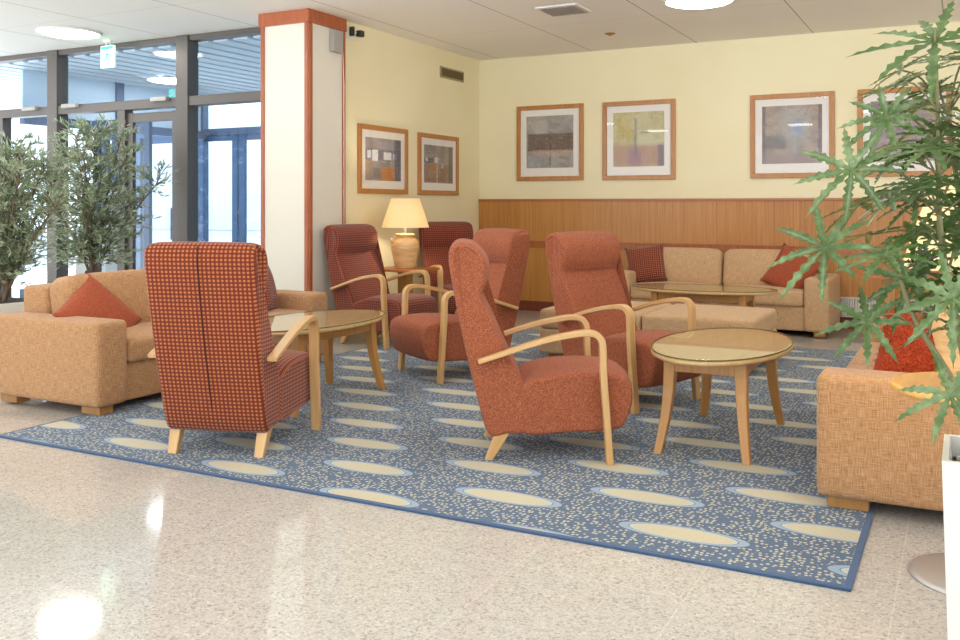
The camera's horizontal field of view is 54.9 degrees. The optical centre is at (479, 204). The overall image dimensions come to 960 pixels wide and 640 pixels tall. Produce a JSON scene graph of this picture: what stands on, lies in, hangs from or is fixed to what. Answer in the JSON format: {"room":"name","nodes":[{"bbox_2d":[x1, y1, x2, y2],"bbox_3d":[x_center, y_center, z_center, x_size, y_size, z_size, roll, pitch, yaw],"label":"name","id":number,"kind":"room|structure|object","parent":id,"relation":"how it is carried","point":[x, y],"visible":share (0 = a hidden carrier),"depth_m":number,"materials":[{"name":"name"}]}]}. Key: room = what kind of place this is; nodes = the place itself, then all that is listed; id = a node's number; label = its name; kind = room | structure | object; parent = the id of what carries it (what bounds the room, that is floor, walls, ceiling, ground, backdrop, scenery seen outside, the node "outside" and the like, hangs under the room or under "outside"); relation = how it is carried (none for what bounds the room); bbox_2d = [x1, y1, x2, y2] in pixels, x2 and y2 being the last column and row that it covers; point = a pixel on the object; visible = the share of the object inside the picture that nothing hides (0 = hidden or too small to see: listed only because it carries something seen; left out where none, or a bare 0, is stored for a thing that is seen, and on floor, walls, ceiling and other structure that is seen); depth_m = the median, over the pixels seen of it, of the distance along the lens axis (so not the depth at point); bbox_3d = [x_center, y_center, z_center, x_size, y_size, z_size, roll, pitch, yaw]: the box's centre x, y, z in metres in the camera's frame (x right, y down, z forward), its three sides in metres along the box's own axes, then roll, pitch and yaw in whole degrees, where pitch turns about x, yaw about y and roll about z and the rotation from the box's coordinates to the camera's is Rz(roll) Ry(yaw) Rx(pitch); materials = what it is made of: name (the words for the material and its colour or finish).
{"room":"hotel lobby","nodes":[
{"label":"hotel lobby","id":0,"kind":"room"},
{"bbox_2d":[0,35,260,94],"bbox_3d":[-4.139,-1.768,12.457,7.100,0.105,3.580,0,0,28],"label":"ceiling","id":1,"kind":"structure","parent":0,"point":[232,65],"depth_m":11.54,"materials":[{"name":"white"}]},
{"bbox_2d":[145,76,175,83],"bbox_3d":[-4.230,-1.692,12.606,0.630,0.046,0.630,0,0,28],"label":"ceiling light","id":2,"kind":"object","parent":1,"relation":"attached to","point":[158,79],"visible":0.66,"depth_m":12.40,"materials":[{"name":"white paint"}]},
{"bbox_2d":[148,78,175,83],"bbox_3d":[-4.230,-1.687,12.606,0.572,0.036,0.572,0,0,28],"label":"diffuser","id":3,"kind":"object","parent":2,"relation":"attached to","point":[158,80],"depth_m":12.45,"materials":[{"name":"white plastic"}]},
{"bbox_2d":[258,8,346,338],"bbox_3d":[-1.683,-0.260,8.801,0.595,3.060,0.595,0,0,28],"label":"pillar","id":4,"kind":"structure","parent":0,"point":[303,160],"depth_m":8.60,"materials":[{"name":"beige paint"}]},
{"bbox_2d":[330,29,343,153],"bbox_3d":[-1.350,-0.302,8.780,0.050,2.705,0.189,0,0,28],"label":"junction box","id":5,"kind":"object","parent":4,"relation":"attached to","point":[336,36],"visible":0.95,"depth_m":8.75,"materials":[{"name":"grey plastic"}]},
{"bbox_2d":[346,21,478,293],"bbox_3d":[-0.722,-0.260,10.230,0.120,3.060,2.850,0,0,28],"label":"wall","id":6,"kind":"structure","parent":0,"point":[393,81],"depth_m":10.02,"materials":[{"name":"yellow paint"}]},
{"bbox_2d":[347,26,363,40],"bbox_3d":[-1.212,-1.673,9.036,0.120,0.125,0.130,0,0,28],"label":"security camera","id":7,"kind":"object","parent":6,"relation":"attached to","point":[351,32],"visible":1,"depth_m":9.00,"materials":[{"name":"white paint"}]},
{"bbox_2d":[357,123,407,193],"bbox_3d":[-0.993,-0.463,9.554,0.028,0.695,0.910,0,0,28],"label":"framed picture","id":8,"kind":"object","parent":6,"relation":"attached to","point":[382,152],"visible":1,"depth_m":9.52,"materials":[{"name":"paper"}]},
{"bbox_2d":[365,137,400,180],"bbox_3d":[-0.995,-0.468,9.555,0.001,0.435,0.660,0,0,28],"label":"print","id":9,"kind":"object","parent":8,"relation":"attached to","point":[382,156],"depth_m":9.54},
{"bbox_2d":[417,132,458,194],"bbox_3d":[-0.468,-0.458,10.555,0.028,0.685,0.900,0,0,28],"label":"framed picture","id":10,"kind":"object","parent":6,"relation":"attached to","point":[437,155],"visible":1,"depth_m":10.53,"materials":[{"name":"brown wood"}]},
{"bbox_2d":[424,144,452,183],"bbox_3d":[-0.470,-0.463,10.555,0.001,0.425,0.650,0,0,28],"label":"print","id":11,"kind":"object","parent":10,"relation":"attached to","point":[438,160],"depth_m":10.55},
{"bbox_2d":[440,66,463,82],"bbox_3d":[-0.325,-1.530,10.841,0.017,0.130,0.560,0,0,28],"label":"air vent","id":12,"kind":"object","parent":6,"relation":"in","point":[448,73],"visible":1,"depth_m":10.82,"materials":[{"name":"beige metal"}]},
{"bbox_2d":[0,286,947,639],"bbox_3d":[-1.854,1.320,5.940,17.200,0.100,17.200,0,0,28],"label":"floor","id":13,"kind":"structure","parent":0,"point":[93,547],"depth_m":3.18,"materials":[{"name":"stone"}]},
{"bbox_2d":[0,51,46,296],"bbox_3d":[-6.530,-0.260,11.610,3.650,3.060,0.130,0,0,28],"label":"window","id":14,"kind":"structure","parent":13,"relation":"on","point":[6,116],"depth_m":11.05,"materials":[{"name":"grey metal"}]},
{"bbox_2d":[22,106,37,110],"bbox_3d":[-5.282,-1.130,10.858,0.240,0.048,0.062,0,0,28],"label":"sensor","id":15,"kind":"object","parent":14,"relation":"attached to","point":[30,108],"visible":1,"depth_m":10.82,"materials":[{"name":"grey plastic"}]},
{"bbox_2d":[0,130,76,313],"bbox_3d":[-3.695,0.335,7.402,0.927,1.870,0.806,0,0,-19],"label":"tree","id":16,"kind":"object","parent":13,"relation":"on","point":[16,242],"visible":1,"depth_m":7.34,"materials":[{"name":"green plant"}]},
{"bbox_2d":[3,113,180,272],"bbox_3d":[-3.785,0.183,9.060,1.316,2.165,1.423,0,0,28],"label":"tree","id":17,"kind":"object","parent":13,"relation":"on","point":[95,226],"visible":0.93,"depth_m":9.05,"materials":[{"name":"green plant"}]},
{"bbox_2d":[75,187,136,274],"bbox_3d":[-4.694,0.519,11.566,0.750,1.485,0.263,0,0,14],"label":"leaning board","id":18,"kind":"object","parent":13,"relation":"on","point":[81,268],"visible":0.06,"depth_m":11.56,"materials":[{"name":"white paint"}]},
{"bbox_2d":[47,36,175,282],"bbox_3d":[-4.048,-0.260,10.309,2.125,3.060,0.160,0,0,28],"label":"window","id":19,"kind":"structure","parent":13,"relation":"on","point":[57,60],"depth_m":10.66,"materials":[{"name":"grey metal"}]},
{"bbox_2d":[61,103,78,108],"bbox_3d":[-4.671,-1.130,10.538,0.240,0.048,0.062,0,0,28],"label":"sensor","id":20,"kind":"object","parent":19,"relation":"attached to","point":[70,105],"visible":1,"depth_m":10.50,"materials":[{"name":"grey plastic"}]},
{"bbox_2d":[117,110,175,270],"bbox_3d":[-3.595,0.110,10.071,0.880,2.310,0.120,0,0,28],"label":"door","id":21,"kind":"structure","parent":19,"relation":"attached to","point":[127,116],"depth_m":10.17,"materials":[{"name":"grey metal"}]},
{"bbox_2d":[150,96,169,101],"bbox_3d":[-3.422,-1.130,9.883,0.240,0.048,0.062,0,0,28],"label":"sensor","id":22,"kind":"object","parent":19,"relation":"attached to","point":[163,98],"visible":1,"depth_m":9.85,"materials":[{"name":"grey plastic"}]},
{"bbox_2d":[169,89,175,96],"bbox_3d":[-3.349,-1.215,10.109,0.130,0.100,0.024,0,0,28],"label":"exit sign","id":23,"kind":"object","parent":19,"relation":"attached to","point":[172,92],"visible":0.6,"depth_m":10.10,"materials":[{"name":"teal plastic"}]},
{"bbox_2d":[20,70,208,297],"bbox_3d":[-5.067,-0.230,13.163,0.120,3.000,3.210,0,0,28],"label":"window","id":24,"kind":"structure","parent":13,"relation":"on","point":[33,84],"depth_m":13.00,"materials":[{"name":"glass"}]},
{"bbox_2d":[94,120,151,271],"bbox_3d":[-4.197,0.125,10.861,0.920,2.270,0.050,0,0,28],"label":"door","id":25,"kind":"structure","parent":13,"relation":"on","point":[147,126],"depth_m":10.64,"materials":[{"name":"blue metal"}]},
{"bbox_2d":[0,269,326,415],"bbox_3d":[-2.181,0.856,6.693,1.000,0.808,2.250,0,0,28],"label":"sofa","id":26,"kind":"object","parent":13,"relation":"on","point":[95,364],"visible":0.42,"depth_m":5.75,"materials":[{"name":"beige fabric"}]},
{"bbox_2d":[50,269,150,326],"bbox_3d":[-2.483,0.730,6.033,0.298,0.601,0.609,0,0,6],"label":"cushion","id":27,"kind":"object","parent":26,"relation":"on","point":[92,299],"visible":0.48,"depth_m":6.00,"materials":[{"name":"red fabric"}]},
{"bbox_2d":[127,321,153,362],"bbox_3d":[-2.264,0.891,6.234,0.720,0.167,0.882,0,0,28],"label":"seat cushion","id":28,"kind":"object","parent":26,"relation":"on","point":[140,342],"depth_m":5.80,"materials":[{"name":"beige fabric"}]},
{"bbox_2d":[265,266,277,310],"bbox_3d":[-1.688,0.630,7.207,0.188,0.495,0.504,0,0,1],"label":"cushion","id":29,"kind":"object","parent":26,"relation":"on","point":[271,292],"visible":0.26,"depth_m":7.15,"materials":[{"name":"red fabric"}]},
{"bbox_2d":[268,308,305,315],"bbox_3d":[-1.851,0.891,7.022,0.720,0.167,0.882,0,0,28],"label":"seat cushion","id":30,"kind":"object","parent":26,"relation":"on","point":[278,311],"depth_m":7.15,"materials":[{"name":"beige fabric"}]},
{"bbox_2d":[102,126,260,268],"bbox_3d":[-3.275,-0.245,14.024,7.125,3.030,0.150,0,0,28],"label":"window","id":31,"kind":"structure","parent":13,"relation":"on","point":[257,129],"depth_m":15.15,"materials":[{"name":"blue metal"}]},
{"bbox_2d":[143,137,171,268],"bbox_3d":[-5.129,0.080,14.950,1.030,2.360,0.133,0,0,28],"label":"door","id":32,"kind":"structure","parent":31,"relation":"attached to","point":[167,140],"depth_m":15.01,"materials":[{"name":"blue metal"}]},
{"bbox_2d":[207,134,238,241],"bbox_3d":[-4.191,0.080,14.458,1.010,2.360,0.133,0,0,28],"label":"door","id":33,"kind":"structure","parent":31,"relation":"attached to","point":[234,138],"depth_m":14.26,"materials":[{"name":"blue metal"}]},
{"bbox_2d":[239,133,260,241],"bbox_3d":[-2.989,0.080,13.875,1.580,2.360,0.050,0,0,28],"label":"door","id":34,"kind":"structure","parent":31,"relation":"attached to","point":[243,138],"depth_m":14.19,"materials":[{"name":"blue metal"}]},
{"bbox_2d":[176,27,260,241],"bbox_3d":[-2.507,-0.260,9.501,1.525,3.060,0.160,0,0,28],"label":"window","id":35,"kind":"structure","parent":13,"relation":"on","point":[188,100],"depth_m":9.74,"materials":[{"name":"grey metal"}]},
{"bbox_2d":[380,266,439,333],"bbox_3d":[-0.737,0.940,9.126,0.500,0.640,0.500,0,0,28],"label":"side table","id":36,"kind":"object","parent":13,"relation":"on","point":[403,281],"visible":0.39,"depth_m":9.07,"materials":[{"name":"brown wood"}]},
{"bbox_2d":[382,198,428,268],"bbox_3d":[-0.737,0.278,9.126,0.470,0.685,0.470,0,0,28],"label":"table lamp","id":37,"kind":"object","parent":36,"relation":"on","point":[405,213],"visible":1,"depth_m":9.00,"materials":[{"name":"beige ceramic"}]},
{"bbox_2d":[0,329,876,591],"bbox_3d":[0.512,1.265,6.393,4.370,0.010,5.300,0,0,28],"label":"area rug","id":38,"kind":"object","parent":13,"relation":"on","point":[416,444],"visible":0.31,"depth_m":4.49,"materials":[{"name":"blue carpet"}]},
{"bbox_2d":[144,242,320,457],"bbox_3d":[-1.289,0.720,4.921,0.688,1.081,0.932,0,0,10],"label":"armchair","id":39,"kind":"object","parent":38,"relation":"on","point":[220,368],"visible":1,"depth_m":4.56,"materials":[{"name":"red fabric"}]},
{"bbox_2d":[269,309,385,417],"bbox_3d":[-1.083,1.000,6.021,0.700,0.518,1.300,0,0,28],"label":"coffee table","id":40,"kind":"object","parent":38,"relation":"on","point":[333,323],"visible":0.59,"depth_m":6.12,"materials":[{"name":"brown wood"}]},
{"bbox_2d":[324,224,436,349],"bbox_3d":[-0.910,0.720,8.519,0.924,1.081,0.688,0,0,34],"label":"armchair","id":41,"kind":"object","parent":38,"relation":"on","point":[358,279],"visible":0.82,"depth_m":8.47,"materials":[{"name":"red fabric"}]},
{"bbox_2d":[418,221,473,313],"bbox_3d":[-0.224,0.720,9.731,0.688,1.081,0.924,0,0,-23],"label":"armchair","id":42,"kind":"object","parent":38,"relation":"on","point":[436,240],"visible":0.31,"depth_m":9.90,"materials":[{"name":"red fabric"}]},
{"bbox_2d":[390,228,529,384],"bbox_3d":[-0.160,0.720,6.948,0.924,1.081,0.688,0,0,-30],"label":"armchair","id":43,"kind":"object","parent":38,"relation":"on","point":[435,337],"visible":0.69,"depth_m":6.83,"materials":[{"name":"red fabric"}]},
{"bbox_2d":[449,238,632,464],"bbox_3d":[0.303,0.720,4.820,0.924,1.081,0.688,0,0,0],"label":"armchair","id":44,"kind":"object","parent":38,"relation":"on","point":[586,393],"visible":1,"depth_m":4.54,"materials":[{"name":"red fabric"}]},
{"bbox_2d":[545,231,700,414],"bbox_3d":[0.951,0.720,6.037,0.688,1.081,0.924,0,0,-42],"label":"armchair","id":45,"kind":"object","parent":38,"relation":"on","point":[588,279],"visible":0.78,"depth_m":6.08,"materials":[{"name":"red fabric"}]},
{"bbox_2d":[540,301,776,373],"bbox_3d":[1.459,1.046,7.562,1.720,0.429,0.950,0,0,28],"label":"bench","id":46,"kind":"object","parent":38,"relation":"on","point":[665,316],"visible":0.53,"depth_m":7.17,"materials":[{"name":"beige fabric"}]},
{"bbox_2d":[540,301,671,330],"bbox_3d":[1.078,0.918,7.762,0.854,0.174,0.950,0,0,28],"label":"seat cushion","id":47,"kind":"object","parent":46,"relation":"on","point":[548,312],"depth_m":7.50,"materials":[{"name":"beige fabric"}]},
{"bbox_2d":[642,304,776,331],"bbox_3d":[1.839,0.918,7.363,0.854,0.174,0.950,0,0,28],"label":"seat cushion","id":48,"kind":"object","parent":46,"relation":"on","point":[669,317],"depth_m":7.09,"materials":[{"name":"beige fabric"}]},
{"bbox_2d":[632,283,777,306],"bbox_3d":[2.003,1.000,8.321,1.300,0.518,0.700,0,0,28],"label":"coffee table","id":49,"kind":"object","parent":38,"relation":"on","point":[741,295],"visible":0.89,"depth_m":8.14,"materials":[{"name":"brown wood"}]},
{"bbox_2d":[651,327,792,465],"bbox_3d":[1.318,1.000,5.011,0.700,0.518,1.300,0,0,28],"label":"coffee table","id":50,"kind":"object","parent":38,"relation":"on","point":[731,351],"visible":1,"depth_m":4.72,"materials":[{"name":"brown wood"}]},
{"bbox_2d":[624,247,839,337],"bbox_3d":[2.520,0.856,9.609,2.200,0.808,0.860,0,0,28],"label":"sofa","id":51,"kind":"object","parent":13,"relation":"on","point":[799,309],"visible":0.48,"depth_m":9.39,"materials":[{"name":"beige fabric"}]},
{"bbox_2d":[625,243,666,282],"bbox_3d":[1.775,0.635,9.889,0.477,0.456,0.203,0,0,20],"label":"cushion","id":52,"kind":"object","parent":51,"relation":"on","point":[647,262],"visible":0.92,"depth_m":9.82,"materials":[{"name":"red fabric"}]},
{"bbox_2d":[631,281,717,301],"bbox_3d":[2.104,0.891,9.747,0.857,0.167,0.720,0,0,28],"label":"seat cushion","id":53,"kind":"object","parent":51,"relation":"on","point":[636,295],"depth_m":9.60,"materials":[{"name":"beige fabric"}]},
{"bbox_2d":[663,247,723,284],"bbox_3d":[2.170,0.670,9.871,0.853,0.437,0.315,0,0,28],"label":"cushion","id":54,"kind":"object","parent":51,"relation":"on","point":[681,264],"depth_m":9.68,"materials":[{"name":"beige fabric"}]},
{"bbox_2d":[717,285,803,306],"bbox_3d":[2.871,0.891,9.346,0.857,0.167,0.720,0,0,28],"label":"seat cushion","id":55,"kind":"object","parent":51,"relation":"on","point":[794,297],"depth_m":8.95,"materials":[{"name":"beige fabric"}]},
{"bbox_2d":[723,249,809,284],"bbox_3d":[2.936,0.670,9.470,0.853,0.437,0.315,0,0,28],"label":"cushion","id":56,"kind":"object","parent":51,"relation":"on","point":[740,266],"depth_m":9.43,"materials":[{"name":"beige fabric"}]},
{"bbox_2d":[760,243,820,288],"bbox_3d":[3.094,0.670,9.195,0.583,0.572,0.223,0,0,43],"label":"cushion","id":57,"kind":"object","parent":51,"relation":"on","point":[778,275],"visible":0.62,"depth_m":9.15,"materials":[{"name":"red fabric"}]},
{"bbox_2d":[767,0,959,639],"bbox_3d":[1.184,0.378,2.170,0.790,1.785,0.971,0,0,-31],"label":"potted plant","id":58,"kind":"object","parent":13,"relation":"on","point":[947,293],"visible":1,"depth_m":2.15,"materials":[{"name":"green plant"}]},
{"bbox_2d":[856,272,919,316],"bbox_3d":[3.625,0.940,8.205,0.500,0.640,0.500,0,0,28],"label":"side table","id":59,"kind":"object","parent":13,"relation":"on","point":[891,295],"visible":0.23,"depth_m":8.14,"materials":[{"name":"brown wood"}]},
{"bbox_2d":[817,317,959,511],"bbox_3d":[2.359,0.856,4.606,1.000,0.808,2.250,0,0,28],"label":"sofa","id":60,"kind":"object","parent":13,"relation":"on","point":[865,456],"visible":0.7,"depth_m":3.75,"materials":[{"name":"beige fabric"}]},
{"bbox_2d":[846,364,873,369],"bbox_3d":[2.028,0.891,4.277,0.720,0.167,0.882,0,0,28],"label":"seat cushion","id":61,"kind":"object","parent":60,"relation":"on","point":[856,366],"depth_m":4.71,"materials":[{"name":"beige fabric"}]},
{"bbox_2d":[848,342,879,365],"bbox_3d":[2.442,0.891,5.066,0.720,0.167,0.882,0,0,28],"label":"seat cushion","id":62,"kind":"object","parent":60,"relation":"on","point":[859,359],"depth_m":5.02,"materials":[{"name":"beige fabric"}]},
{"bbox_2d":[873,303,936,372],"bbox_3d":[1.985,0.684,4.095,0.523,0.476,0.258,0,0,45],"label":"cushion","id":63,"kind":"object","parent":60,"relation":"on","point":[916,356],"visible":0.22,"depth_m":4.11,"materials":[{"name":"red fabric"}]},
{"bbox_2d":[890,372,956,594],"bbox_3d":[1.698,0.943,3.141,0.560,0.655,0.560,0,0,28],"label":"pedestal table","id":64,"kind":"object","parent":13,"relation":"on","point":[928,570],"visible":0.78,"depth_m":3.19,"materials":[{"name":"brown wood"}]},
{"bbox_2d":[903,185,959,386],"bbox_3d":[1.689,0.273,3.146,0.470,0.685,0.470,0,0,28],"label":"table lamp","id":65,"kind":"object","parent":64,"relation":"on","point":[941,340],"visible":0.1,"depth_m":3.11,"materials":[{"name":"beige ceramic"}]},
{"bbox_2d":[0,0,959,60],"bbox_3d":[-2.492,-1.840,4.722,17.200,0.100,14.450,0,0,28],"label":"ceiling","id":66,"kind":"structure","parent":0,"point":[479,30],"depth_m":8.88,"materials":[{"name":"paint"}]},
{"bbox_2d":[36,26,101,38],"bbox_3d":[-4.244,-1.767,9.565,0.630,0.046,0.630,0,0,28],"label":"ceiling light","id":67,"kind":"object","parent":66,"relation":"attached to","point":[65,32],"visible":1,"depth_m":9.43,"materials":[{"name":"white paint"}]},
{"bbox_2d":[39,29,98,38],"bbox_3d":[-4.244,-1.762,9.565,0.572,0.036,0.572,0,0,28],"label":"diffuser","id":68,"kind":"object","parent":67,"relation":"attached to","point":[58,33],"depth_m":9.47,"materials":[{"name":"white plastic"}]},
{"bbox_2d":[101,39,115,67],"bbox_3d":[-4.038,-1.640,10.044,0.200,0.300,0.050,0,0,28],"label":"exit sign","id":69,"kind":"object","parent":66,"relation":"hanging from","point":[108,52],"visible":1,"depth_m":10.02,"materials":[{"name":"white paint"}]},
{"bbox_2d":[535,3,591,16],"bbox_3d":[0.767,-1.779,8.461,0.400,0.022,0.400,0,0,28],"label":"ceiling vent","id":70,"kind":"object","parent":66,"relation":"in","point":[573,8],"visible":1,"depth_m":8.41,"materials":[{"name":"white metal"}]},
{"bbox_2d":[662,0,735,8],"bbox_3d":[1.909,-1.767,8.055,0.630,0.046,0.630,0,0,28],"label":"ceiling light","id":71,"kind":"object","parent":66,"relation":"attached to","point":[679,4],"visible":1,"depth_m":8.05,"materials":[{"name":"white paint"}]},
{"bbox_2d":[479,21,959,317],"bbox_3d":[4.236,-0.260,9.295,9.770,3.060,0.142,0,0,28],"label":"wall","id":72,"kind":"structure","parent":0,"point":[712,84],"depth_m":10.21,"materials":[{"name":"yellow paint"}]},
{"bbox_2d":[517,103,583,180],"bbox_3d":[0.828,-0.740,11.011,0.860,0.900,0.028,0,0,28],"label":"framed picture","id":73,"kind":"object","parent":72,"relation":"attached to","point":[550,138],"visible":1,"depth_m":11.00,"materials":[{"name":"grey paper"}]},
{"bbox_2d":[526,115,572,167],"bbox_3d":[0.829,-0.752,11.013,0.606,0.621,0.001,0,0,28],"label":"print","id":74,"kind":"object","parent":73,"relation":"attached to","point":[549,139],"depth_m":11.01},
{"bbox_2d":[602,99,675,179],"bbox_3d":[1.798,-0.735,10.502,0.855,0.900,0.028,0,0,28],"label":"framed picture","id":75,"kind":"object","parent":72,"relation":"attached to","point":[639,137],"visible":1,"depth_m":10.50,"materials":[{"name":"yellow paper"}]},
{"bbox_2d":[613,111,663,166],"bbox_3d":[1.798,-0.748,10.504,0.601,0.621,0.001,0,0,28],"label":"print","id":76,"kind":"object","parent":75,"relation":"attached to","point":[638,137],"depth_m":10.50},
{"bbox_2d":[518,300,861,329],"bbox_3d":[4.206,1.210,9.238,9.520,0.120,0.030,0,0,28],"label":"baseboard","id":77,"kind":"structure","parent":72,"relation":"attached to","point":[524,304],"depth_m":11.06,"materials":[{"name":"brown wood"}]},
{"bbox_2d":[479,198,923,200],"bbox_3d":[4.205,-0.058,9.236,9.520,0.028,0.036,0,0,28],"label":"trim","id":78,"kind":"structure","parent":72,"relation":"attached to","point":[683,199],"depth_m":10.18,"materials":[{"name":"brown wood"}]},
{"bbox_2d":[529,240,906,254],"bbox_3d":[4.203,0.469,9.232,9.520,0.090,0.044,0,0,28],"label":"trim","id":79,"kind":"structure","parent":72,"relation":"attached to","point":[533,243],"depth_m":10.07,"materials":[{"name":"brown wood"}]},
{"bbox_2d":[750,91,834,177],"bbox_3d":[3.276,-0.730,9.727,0.850,0.890,0.028,0,0,28],"label":"framed picture","id":80,"kind":"object","parent":72,"relation":"attached to","point":[781,125],"visible":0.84,"depth_m":9.73,"materials":[{"name":"brown wood"}]},
{"bbox_2d":[762,104,821,163],"bbox_3d":[3.277,-0.743,9.729,0.606,0.611,0.001,0,0,28],"label":"print","id":81,"kind":"object","parent":80,"relation":"attached to","point":[791,129],"depth_m":9.73},
{"bbox_2d":[840,297,933,317],"bbox_3d":[4.752,1.042,8.890,2.420,0.206,0.090,0,0,28],"label":"radiator","id":82,"kind":"object","parent":72,"relation":"attached to","point":[852,302],"visible":0.19,"depth_m":9.38,"materials":[{"name":"white metal"}]},
{"bbox_2d":[857,85,951,176],"bbox_3d":[4.229,-0.730,9.228,0.860,0.890,0.028,0,0,28],"label":"framed picture","id":83,"kind":"object","parent":72,"relation":"attached to","point":[872,99],"visible":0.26,"depth_m":9.26,"materials":[{"name":"brown wood"}]},
{"bbox_2d":[871,100,935,161],"bbox_3d":[4.229,-0.743,9.229,0.616,0.611,0.001,0,0,28],"label":"print","id":84,"kind":"object","parent":83,"relation":"attached to","point":[924,114],"depth_m":9.24},
{"label":"outside","id":85,"kind":"structure","parent":0,"visible":0},
{"bbox_2d":[70,110,260,230],"bbox_3d":[-0.996,-1.730,41.170,50.000,6.000,0.600,0,0,28],"label":"facade","id":86,"kind":"object","parent":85,"point":[220,152],"depth_m":47.26,"materials":[{"name":"white"}]},
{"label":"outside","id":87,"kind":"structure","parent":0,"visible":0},
{"bbox_2d":[25,229,260,272],"bbox_3d":[1.446,1.350,28.599,60.000,0.100,26.000,0,0,28],"label":"ground","id":88,"kind":"structure","parent":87,"point":[158,235],"depth_m":35.89,"materials":[{"name":"white"}]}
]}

